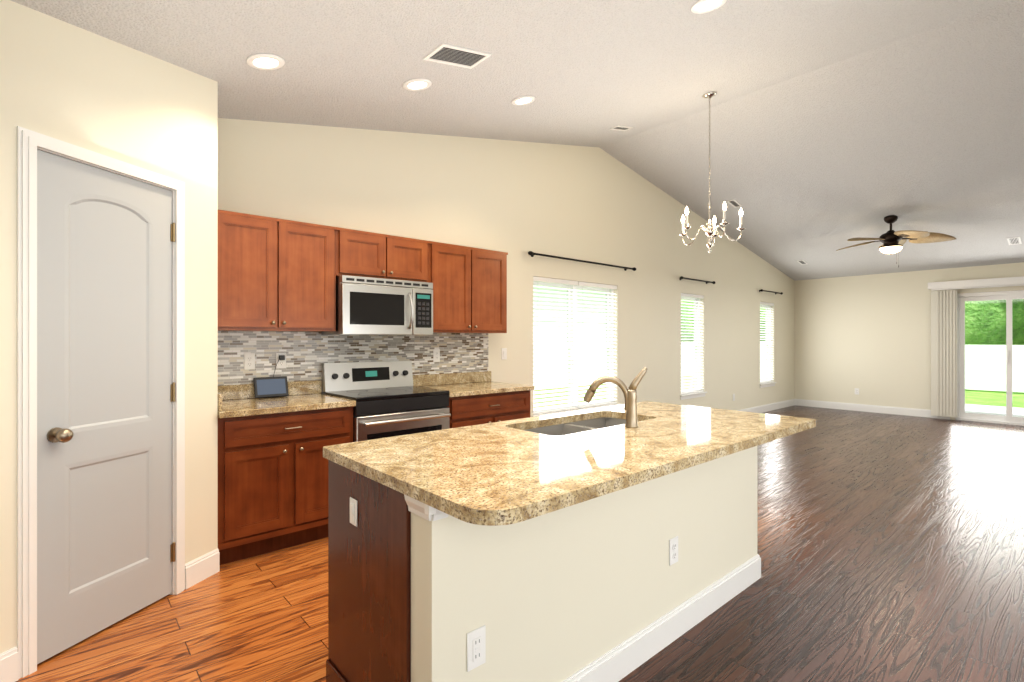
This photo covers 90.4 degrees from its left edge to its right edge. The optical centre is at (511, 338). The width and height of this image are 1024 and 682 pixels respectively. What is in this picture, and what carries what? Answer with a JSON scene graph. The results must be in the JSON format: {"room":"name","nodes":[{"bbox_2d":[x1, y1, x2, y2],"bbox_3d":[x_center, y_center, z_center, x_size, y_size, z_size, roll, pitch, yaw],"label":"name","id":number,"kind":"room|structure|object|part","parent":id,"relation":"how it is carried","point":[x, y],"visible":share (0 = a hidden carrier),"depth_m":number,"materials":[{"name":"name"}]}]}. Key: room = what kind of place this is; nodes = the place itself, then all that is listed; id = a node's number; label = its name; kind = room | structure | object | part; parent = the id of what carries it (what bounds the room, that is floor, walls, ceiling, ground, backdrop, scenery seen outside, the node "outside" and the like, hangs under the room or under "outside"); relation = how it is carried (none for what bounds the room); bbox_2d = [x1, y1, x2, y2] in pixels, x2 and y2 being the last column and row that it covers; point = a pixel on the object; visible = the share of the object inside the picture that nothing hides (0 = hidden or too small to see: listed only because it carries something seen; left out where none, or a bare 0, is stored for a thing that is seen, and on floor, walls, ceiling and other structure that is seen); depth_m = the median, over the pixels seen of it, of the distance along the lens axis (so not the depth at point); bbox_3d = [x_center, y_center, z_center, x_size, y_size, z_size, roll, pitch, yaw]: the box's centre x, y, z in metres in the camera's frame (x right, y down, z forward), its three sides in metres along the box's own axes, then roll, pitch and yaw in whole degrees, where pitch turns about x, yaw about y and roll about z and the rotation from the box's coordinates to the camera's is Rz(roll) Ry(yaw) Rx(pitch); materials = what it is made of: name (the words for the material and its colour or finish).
{"room":"kitchen","nodes":[
{"label":"kitchen","id":0,"kind":"room"},
{"bbox_2d":[0,0,217,653],"bbox_3d":[-2.088,-0.072,1.617,0.100,2.804,2.710,0,0,15],"label":"wall","id":1,"kind":"structure","parent":0,"point":[61,80],"depth_m":2.37,"materials":[{"name":"beige paint"}]},
{"bbox_2d":[0,646,17,681],"bbox_3d":[-2.158,1.265,1.138,0.014,0.130,1.749,0,0,15],"label":"baseboard","id":2,"kind":"structure","parent":1,"relation":"attached to","point":[9,665],"depth_m":1.95,"materials":[{"name":"white wood"}]},
{"bbox_2d":[17,126,184,678],"bbox_3d":[-1.880,0.249,2.354,0.117,2.162,0.738,0,0,15],"label":"door frame","id":3,"kind":"structure","parent":1,"relation":"attached to","point":[30,143],"depth_m":2.02,"materials":[{"name":"white wood"}]},
{"bbox_2d":[37,150,174,663],"bbox_3d":[-1.845,0.276,2.342,0.541,2.085,0.396,0,0,-41],"label":"pantry door","id":4,"kind":"structure","parent":1,"relation":"in","point":[104,383],"depth_m":2.30,"materials":[{"name":"grey paint"}]},
{"bbox_3d":[-1.761,0.275,2.639,0.022,1.760,0.020,0,0,-41],"label":"door hinges","id":5,"kind":"part","parent":4,"relation":"part of","materials":[{"name":"metal"}]},
{"bbox_2d":[185,548,219,588],"bbox_3d":[-1.709,1.265,2.805,0.014,0.130,0.217,0,0,15],"label":"baseboard","id":6,"kind":"structure","parent":1,"relation":"attached to","point":[201,568],"depth_m":2.80,"materials":[{"name":"white wood"}]},
{"bbox_2d":[218,118,794,416],"bbox_3d":[0.901,-0.490,6.085,12.900,3.640,0.164,0,0,-41],"label":"wall","id":7,"kind":"structure","parent":0,"point":[517,201],"depth_m":5.53,"materials":[{"name":"beige paint"}]},
{"bbox_2d":[218,210,336,331],"bbox_3d":[-1.657,-0.429,3.497,0.802,0.749,0.358,0,0,-41],"label":"upper cabinet","id":8,"kind":"object","parent":7,"relation":"attached to","point":[276,274],"visible":0.96,"depth_m":3.37,"materials":[{"name":"brown wood"}]},
{"bbox_2d":[218,331,487,393],"bbox_3d":[-1.157,0.198,4.173,2.456,0.504,0.009,0,0,-41],"label":"mosaic","id":9,"kind":"object","parent":7,"relation":"attached to","point":[308,354],"visible":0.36,"depth_m":3.94},
{"bbox_2d":[244,353,254,369],"bbox_3d":[-1.838,0.158,3.560,0.070,0.115,0.008,0,0,-41],"label":"outlet","id":10,"kind":"object","parent":9,"relation":"attached to","point":[249,361],"visible":1,"depth_m":3.56,"materials":[{"name":"white plastic"}]},
{"bbox_2d":[273,353,285,376],"bbox_3d":[-1.684,0.205,3.679,0.102,0.210,0.033,0,0,-41],"label":"outlet","id":11,"kind":"object","parent":9,"relation":"attached to","point":[281,364],"depth_m":3.69,"materials":[{"name":"white plastic"}]},
{"bbox_3d":[-1.688,0.214,3.670,0.084,0.192,0.025,0,0,-41],"label":"electrical outlet with charger plug","id":12,"kind":"part","parent":11,"relation":"part of","materials":[{"name":"white plastic"}]},
{"bbox_2d":[433,349,439,361],"bbox_3d":[-0.679,0.150,4.581,0.070,0.115,0.008,0,0,-41],"label":"outlet","id":13,"kind":"object","parent":9,"relation":"attached to","point":[436,355],"visible":1,"depth_m":4.58,"materials":[{"name":"white plastic"}]},
{"bbox_2d":[336,227,428,281],"bbox_3d":[-1.064,-0.631,4.020,0.777,0.345,0.358,0,0,-41],"label":"upper cabinet","id":14,"kind":"object","parent":7,"relation":"attached to","point":[368,254],"visible":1,"depth_m":3.88,"materials":[{"name":"brown wood"}]},
{"bbox_2d":[322,275,432,334],"bbox_3d":[-1.028,-0.242,3.979,0.758,0.425,0.448,0,0,-41],"label":"over-the-range microwave","id":15,"kind":"object","parent":14,"relation":"attached to","point":[372,306],"visible":0.98,"depth_m":3.81,"materials":[{"name":"silver metal"}]},
{"bbox_2d":[428,241,507,332],"bbox_3d":[-0.453,-0.429,4.559,0.850,0.749,0.358,0,0,-41],"label":"upper cabinet","id":16,"kind":"object","parent":7,"relation":"attached to","point":[469,289],"visible":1,"depth_m":4.42,"materials":[{"name":"brown wood"}]},
{"bbox_2d":[501,348,506,359],"bbox_3d":[-0.077,0.150,5.123,0.070,0.115,0.012,0,0,-41],"label":"light switch","id":17,"kind":"object","parent":7,"relation":"attached to","point":[503,353],"visible":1,"depth_m":5.12,"materials":[{"name":"white plastic"}]},
{"bbox_2d":[533,281,613,411],"bbox_3d":[0.710,0.080,5.954,1.458,1.498,0.077,0,0,-41],"label":"window","id":18,"kind":"structure","parent":7,"relation":"in","point":[575,288],"depth_m":5.93,"materials":[{"name":"white plastic"}]},
{"bbox_2d":[533,276,577,414],"bbox_3d":[0.485,0.070,5.656,0.720,1.473,0.060,0,0,-41],"label":"blinds","id":19,"kind":"object","parent":18,"relation":"attached to","point":[554,281],"visible":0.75,"depth_m":5.64,"materials":[{"name":"white plastic"}]},
{"bbox_2d":[576,281,616,407],"bbox_3d":[1.034,0.070,6.140,0.720,1.473,0.060,0,0,-41],"label":"blinds","id":20,"kind":"object","parent":18,"relation":"attached to","point":[596,285],"visible":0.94,"depth_m":6.12,"materials":[{"name":"white plastic"}]},
{"bbox_2d":[531,404,620,416],"bbox_3d":[0.767,0.845,5.890,1.520,0.070,0.092,0,0,-41],"label":"window sill","id":21,"kind":"structure","parent":7,"relation":"attached to","point":[542,414],"depth_m":5.79,"materials":[{"name":"white"}]},
{"bbox_2d":[528,251,635,270],"bbox_3d":[0.858,-0.890,5.891,1.886,0.044,0.095,0,0,-41],"label":"curtain rod","id":22,"kind":"object","parent":7,"relation":"attached to","point":[531,253],"visible":1,"depth_m":5.76,"materials":[{"name":"black metal"}]},
{"bbox_2d":[681,297,700,392],"bbox_3d":[2.634,0.080,7.650,0.668,1.498,0.077,0,0,-41],"label":"window","id":23,"kind":"structure","parent":7,"relation":"in","point":[688,298],"depth_m":7.82,"materials":[{"name":"white plastic"}]},
{"bbox_2d":[681,293,703,393],"bbox_3d":[2.683,0.070,7.594,0.662,1.473,0.060,0,0,-41],"label":"window blinds","id":24,"kind":"object","parent":23,"relation":"attached to","point":[692,296],"visible":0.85,"depth_m":7.61,"materials":[{"name":"white plastic"}]},
{"bbox_2d":[680,392,706,399],"bbox_3d":[2.691,0.845,7.586,0.730,0.070,0.092,0,0,-41],"label":"window sill","id":25,"kind":"structure","parent":7,"relation":"attached to","point":[691,395],"depth_m":7.54,"materials":[{"name":"white"}]},
{"bbox_2d":[680,276,714,283],"bbox_3d":[2.749,-0.870,7.558,1.006,0.044,0.095,0,0,-41],"label":"curtain rod","id":26,"kind":"object","parent":7,"relation":"attached to","point":[682,277],"visible":1,"depth_m":7.51,"materials":[{"name":"black metal"}]},
{"bbox_2d":[760,305,770,381],"bbox_3d":[4.626,0.080,9.406,0.618,1.498,0.077,0,0,-41],"label":"window","id":27,"kind":"structure","parent":7,"relation":"in","point":[765,306],"depth_m":9.57,"materials":[{"name":"white plastic"}]},
{"bbox_2d":[760,302,773,383],"bbox_3d":[4.675,0.070,9.350,0.612,1.473,0.060,0,0,-41],"label":"window blinds","id":28,"kind":"object","parent":27,"relation":"attached to","point":[770,363],"visible":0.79,"depth_m":9.36,"materials":[{"name":"white plastic"}]},
{"bbox_2d":[759,382,776,387],"bbox_3d":[4.682,0.845,9.342,0.680,0.070,0.092,0,0,-41],"label":"window sill","id":29,"kind":"structure","parent":7,"relation":"attached to","point":[769,384],"depth_m":9.31,"materials":[{"name":"white"}]},
{"bbox_2d":[759,289,782,294],"bbox_3d":[4.737,-0.860,9.310,0.946,0.044,0.095,0,0,-41],"label":"curtain rod","id":30,"kind":"object","parent":7,"relation":"attached to","point":[761,290],"visible":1,"depth_m":9.27,"materials":[{"name":"black metal"}]},
{"bbox_2d":[11,0,1023,280],"bbox_3d":[3.096,-1.711,3.596,12.900,1.438,6.800,0,0,-41],"label":"ceiling","id":31,"kind":"structure","parent":0,"point":[835,124],"depth_m":4.10,"materials":[{"name":"white paint"}]},
{"bbox_2d":[246,53,284,69],"bbox_3d":[-1.335,-1.502,2.756,0.190,0.045,0.194,0,0,-41],"label":"recessed light","id":32,"kind":"object","parent":31,"relation":"in","point":[263,61],"visible":1,"depth_m":2.75,"materials":[{"name":"white"}]},
{"bbox_2d":[403,78,431,90],"bbox_3d":[-0.630,-1.690,3.377,0.190,0.045,0.194,0,0,-41],"label":"recessed light","id":33,"kind":"object","parent":31,"relation":"in","point":[417,84],"visible":1,"depth_m":3.37,"materials":[{"name":"white"}]},
{"bbox_2d":[423,43,491,68],"bbox_3d":[-0.325,-1.692,3.046,0.354,0.078,0.210,0,0,-41],"label":"ceiling vent","id":34,"kind":"object","parent":31,"relation":"in","point":[448,54],"visible":0.94,"depth_m":3.04,"materials":[{"name":"white metal"}]},
{"bbox_2d":[511,96,534,104],"bbox_3d":[0.090,-1.882,4.012,0.190,0.045,0.194,0,0,-41],"label":"recessed light","id":35,"kind":"object","parent":31,"relation":"in","point":[523,100],"visible":1,"depth_m":4.01,"materials":[{"name":"white"}]},
{"bbox_2d":[610,125,632,130],"bbox_3d":[1.152,-2.218,5.348,0.256,0.058,0.110,0,0,-41],"label":"recessed light","id":36,"kind":"object","parent":31,"relation":"attached to","point":[621,128],"visible":1,"depth_m":5.34,"materials":[{"name":"white metal"}]},
{"bbox_2d":[691,0,726,13],"bbox_3d":[1.109,-1.882,2.857,0.190,0.045,0.194,0,0,-41],"label":"recessed light","id":37,"kind":"object","parent":31,"relation":"in","point":[702,6],"visible":1,"depth_m":2.87,"materials":[{"name":"white"}]},
{"bbox_2d":[679,92,744,252],"bbox_3d":[1.775,-1.506,4.625,0.578,1.452,0.552,0,0,-41],"label":"chandelier","id":38,"kind":"object","parent":31,"relation":"hanging from","point":[710,230],"visible":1,"depth_m":4.59,"materials":[{"name":"silver metal"}]},
{"bbox_2d":[726,199,741,207],"bbox_3d":[3.119,-1.897,7.122,0.257,0.055,0.110,0,0,-41],"label":"ceiling vent","id":39,"kind":"object","parent":31,"relation":"in","point":[734,203],"visible":0.98,"depth_m":7.12,"materials":[{"name":"white metal"}]},
{"bbox_2d":[796,260,807,264],"bbox_3d":[5.190,-1.370,9.082,0.257,0.055,0.110,0,0,-41],"label":"ceiling vent","id":40,"kind":"object","parent":31,"relation":"in","point":[802,262],"visible":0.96,"depth_m":9.08,"materials":[{"name":"white metal"}]},
{"bbox_2d":[836,215,955,266],"bbox_3d":[5.152,-1.311,6.935,1.310,0.703,1.325,0,0,-41],"label":"ceiling fan","id":41,"kind":"object","parent":31,"relation":"hanging from","point":[892,241],"visible":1,"depth_m":6.79,"materials":[{"name":"brown wood"}]},
{"bbox_2d":[1007,237,1021,244],"bbox_3d":[6.998,-1.364,7.076,0.296,0.062,0.130,0,0,-41],"label":"ceiling vent","id":42,"kind":"object","parent":31,"relation":"in","point":[1014,240],"visible":0.94,"depth_m":7.07,"materials":[{"name":"white"}]},
{"bbox_2d":[16,405,1023,681],"bbox_3d":[3.096,1.380,3.596,12.900,0.100,6.800,0,0,-41],"label":"floor","id":43,"kind":"structure","parent":0,"point":[890,547],"depth_m":2.65,"materials":[{"name":"brown wood"}]},
{"bbox_2d":[218,406,352,564],"bbox_3d":[-1.564,0.892,3.392,0.814,0.876,0.638,0,0,-41],"label":"base cabinet","id":44,"kind":"object","parent":43,"relation":"on","point":[272,482],"visible":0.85,"depth_m":3.12,"materials":[{"name":"brown wood"}]},
{"bbox_2d":[326,460,410,681],"bbox_3d":[-0.306,0.892,1.920,0.556,0.876,0.614,0,0,-41],"label":"base cabinet","id":45,"kind":"object","parent":43,"relation":"on","point":[369,597],"visible":0.15,"depth_m":1.67,"materials":[{"name":"brown wood"}]},
{"bbox_2d":[350,497,357,526],"bbox_3d":[-0.557,0.605,1.776,0.012,0.092,0.058,0,0,-41],"label":"outlet","id":46,"kind":"object","parent":45,"relation":"attached to","point":[354,512],"visible":1,"depth_m":1.76,"materials":[{"name":"white plastic"}]},
{"bbox_2d":[323,401,815,525],"bbox_3d":[0.423,0.435,2.299,2.185,0.038,1.030,0,0,-41],"label":"countertop","id":47,"kind":"structure","parent":45,"relation":"on","point":[507,472],"depth_m":1.83,"materials":[{"name":"beige stone"}]},
{"bbox_2d":[525,417,625,435],"bbox_3d":[0.367,0.590,2.563,0.860,0.270,0.420,0,0,-41],"label":"undermount sink","id":48,"kind":"object","parent":47,"relation":"in","point":[576,427],"visible":0.02,"depth_m":2.71,"materials":[{"name":"silver metal"}]},
{"bbox_2d":[583,367,647,427],"bbox_3d":[0.488,0.273,2.412,0.196,0.285,0.243,0,0,-41],"label":"faucet","id":49,"kind":"object","parent":47,"relation":"on","point":[630,397],"visible":1,"depth_m":2.39,"materials":[{"name":"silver metal"}]},
{"bbox_2d":[322,360,450,441],"bbox_3d":[-0.949,0.757,3.888,0.758,1.145,0.688,0,0,-41],"label":"range","id":50,"kind":"object","parent":43,"relation":"on","point":[383,410],"visible":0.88,"depth_m":3.81,"materials":[{"name":"silver metal"}]},
{"bbox_2d":[447,390,529,428],"bbox_3d":[-0.349,0.892,4.464,0.895,0.876,0.638,0,0,-41],"label":"base cabinet","id":51,"kind":"object","parent":43,"relation":"on","point":[479,409],"visible":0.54,"depth_m":4.22,"materials":[{"name":"brown wood"}]},
{"bbox_2d":[218,371,534,418],"bbox_3d":[-0.938,0.385,3.947,2.487,0.138,0.633,0,0,-41],"label":"countertop","id":52,"kind":"structure","parent":51,"relation":"on","point":[240,400],"depth_m":3.61,"materials":[{"name":"stone"}]},
{"bbox_2d":[253,376,288,397],"bbox_3d":[-1.713,0.344,3.614,0.224,0.143,0.054,0,0,-41],"label":"hub","id":53,"kind":"object","parent":52,"relation":"on","point":[267,387],"visible":0.98,"depth_m":3.60,"materials":[{"name":"black plastic"}]},
{"bbox_2d":[411,446,756,681],"bbox_3d":[0.533,0.892,2.173,2.125,0.876,0.115,0,0,-41],"label":"wall","id":54,"kind":"structure","parent":0,"point":[560,595],"depth_m":1.82,"materials":[{"name":"beige paint"}]},
{"bbox_2d":[404,494,447,520],"bbox_3d":[-0.246,0.483,1.471,0.073,0.054,0.138,0,0,-41],"label":"crown molding","id":55,"kind":"structure","parent":54,"relation":"attached to","point":[423,510],"depth_m":1.44,"materials":[{"name":"white"}]},
{"bbox_2d":[467,625,485,671],"bbox_3d":[-0.106,0.930,1.526,0.070,0.115,0.010,0,0,-41],"label":"outlet","id":56,"kind":"object","parent":54,"relation":"attached to","point":[476,647],"visible":1,"depth_m":1.52,"materials":[{"name":"white plastic"}]},
{"bbox_2d":[562,554,760,681],"bbox_3d":[0.341,1.265,2.391,2.153,0.130,0.724,0,0,-41],"label":"baseboard","id":57,"kind":"structure","parent":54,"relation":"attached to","point":[620,661],"depth_m":2.20,"materials":[{"name":"white wood"}]},
{"bbox_2d":[669,536,677,565],"bbox_3d":[0.719,0.940,2.254,0.070,0.115,0.008,0,0,-41],"label":"outlet","id":58,"kind":"object","parent":54,"relation":"attached to","point":[673,550],"visible":1,"depth_m":2.25,"materials":[{"name":"white plastic"}]},
{"bbox_2d":[794,262,1023,419],"bbox_3d":[7.878,0.080,7.812,0.150,2.500,6.800,0,0,-41],"label":"wall","id":59,"kind":"structure","parent":0,"point":[869,336],"depth_m":9.23,"materials":[{"name":"beige paint"}]},
{"bbox_2d":[795,399,949,418],"bbox_3d":[6.457,1.265,9.299,0.014,0.130,2.390,0,0,-41],"label":"baseboard","id":60,"kind":"structure","parent":59,"relation":"attached to","point":[873,408],"depth_m":9.25,"materials":[{"name":"white wood"}]},
{"bbox_2d":[928,276,1023,289],"bbox_3d":[7.585,-0.890,7.927,0.134,0.110,1.700,0,0,-41],"label":"valance","id":61,"kind":"object","parent":59,"relation":"attached to","point":[979,282],"visible":1,"depth_m":8.06,"materials":[{"name":"white plastic"}]},
{"bbox_2d":[931,284,1023,417],"bbox_3d":[7.577,0.220,7.926,0.040,2.130,1.630,0,0,-41],"label":"vertical blinds","id":62,"kind":"object","parent":61,"relation":"hanging from","point":[943,352],"visible":1,"depth_m":8.39,"materials":[{"name":"beige fabric"}]},
{"bbox_2d":[955,290,1023,425],"bbox_3d":[7.766,0.290,7.933,0.107,2.079,1.268,0,0,-41],"label":"sliding glass door","id":63,"kind":"structure","parent":59,"relation":"in","point":[1007,297],"depth_m":8.12,"materials":[{"name":"clear glass"}]},
{"label":"outside","id":64,"kind":"structure","parent":0,"visible":0},
{"bbox_2d":[534,375,1023,407],"bbox_3d":[9.640,1.475,15.831,54.600,0.030,61.000,0,0,-41],"label":"lawn","id":65,"kind":"structure","parent":64,"point":[995,400],"depth_m":12.67,"materials":[{"name":"green plant"}]},
{"bbox_2d":[533,285,604,342],"bbox_3d":[-6.434,-1.405,14.858,22.600,5.729,8.800,0,0,-41],"label":"house","id":66,"kind":"structure","parent":65,"relation":"on","point":[559,302],"depth_m":16.69,"materials":[{"name":"white plastic"}]},
{"bbox_2d":[534,345,1023,391],"bbox_3d":[10.479,0.757,2.090,19.655,1.404,31.855,0,0,-41],"label":"fence","id":67,"kind":"object","parent":65,"relation":"on","point":[999,361],"depth_m":14.06,"materials":[{"name":"white"}]},
{"bbox_2d":[681,299,1023,344],"bbox_3d":[4.262,-2.200,14.094,38.436,7.318,51.640,0,0,-41],"label":"trees","id":68,"kind":"object","parent":65,"relation":"on","point":[987,330],"depth_m":17.97,"materials":[{"name":"foliage"},{"name":"bark"}]},
{"bbox_2d":[965,404,1023,416],"bbox_3d":[9.181,1.409,8.761,3.040,0.099,4.200,0,0,-41],"label":"patio slab","id":69,"kind":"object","parent":65,"relation":"on","point":[984,409],"depth_m":9.66,"materials":[{"name":"grey concrete"}]}
]}

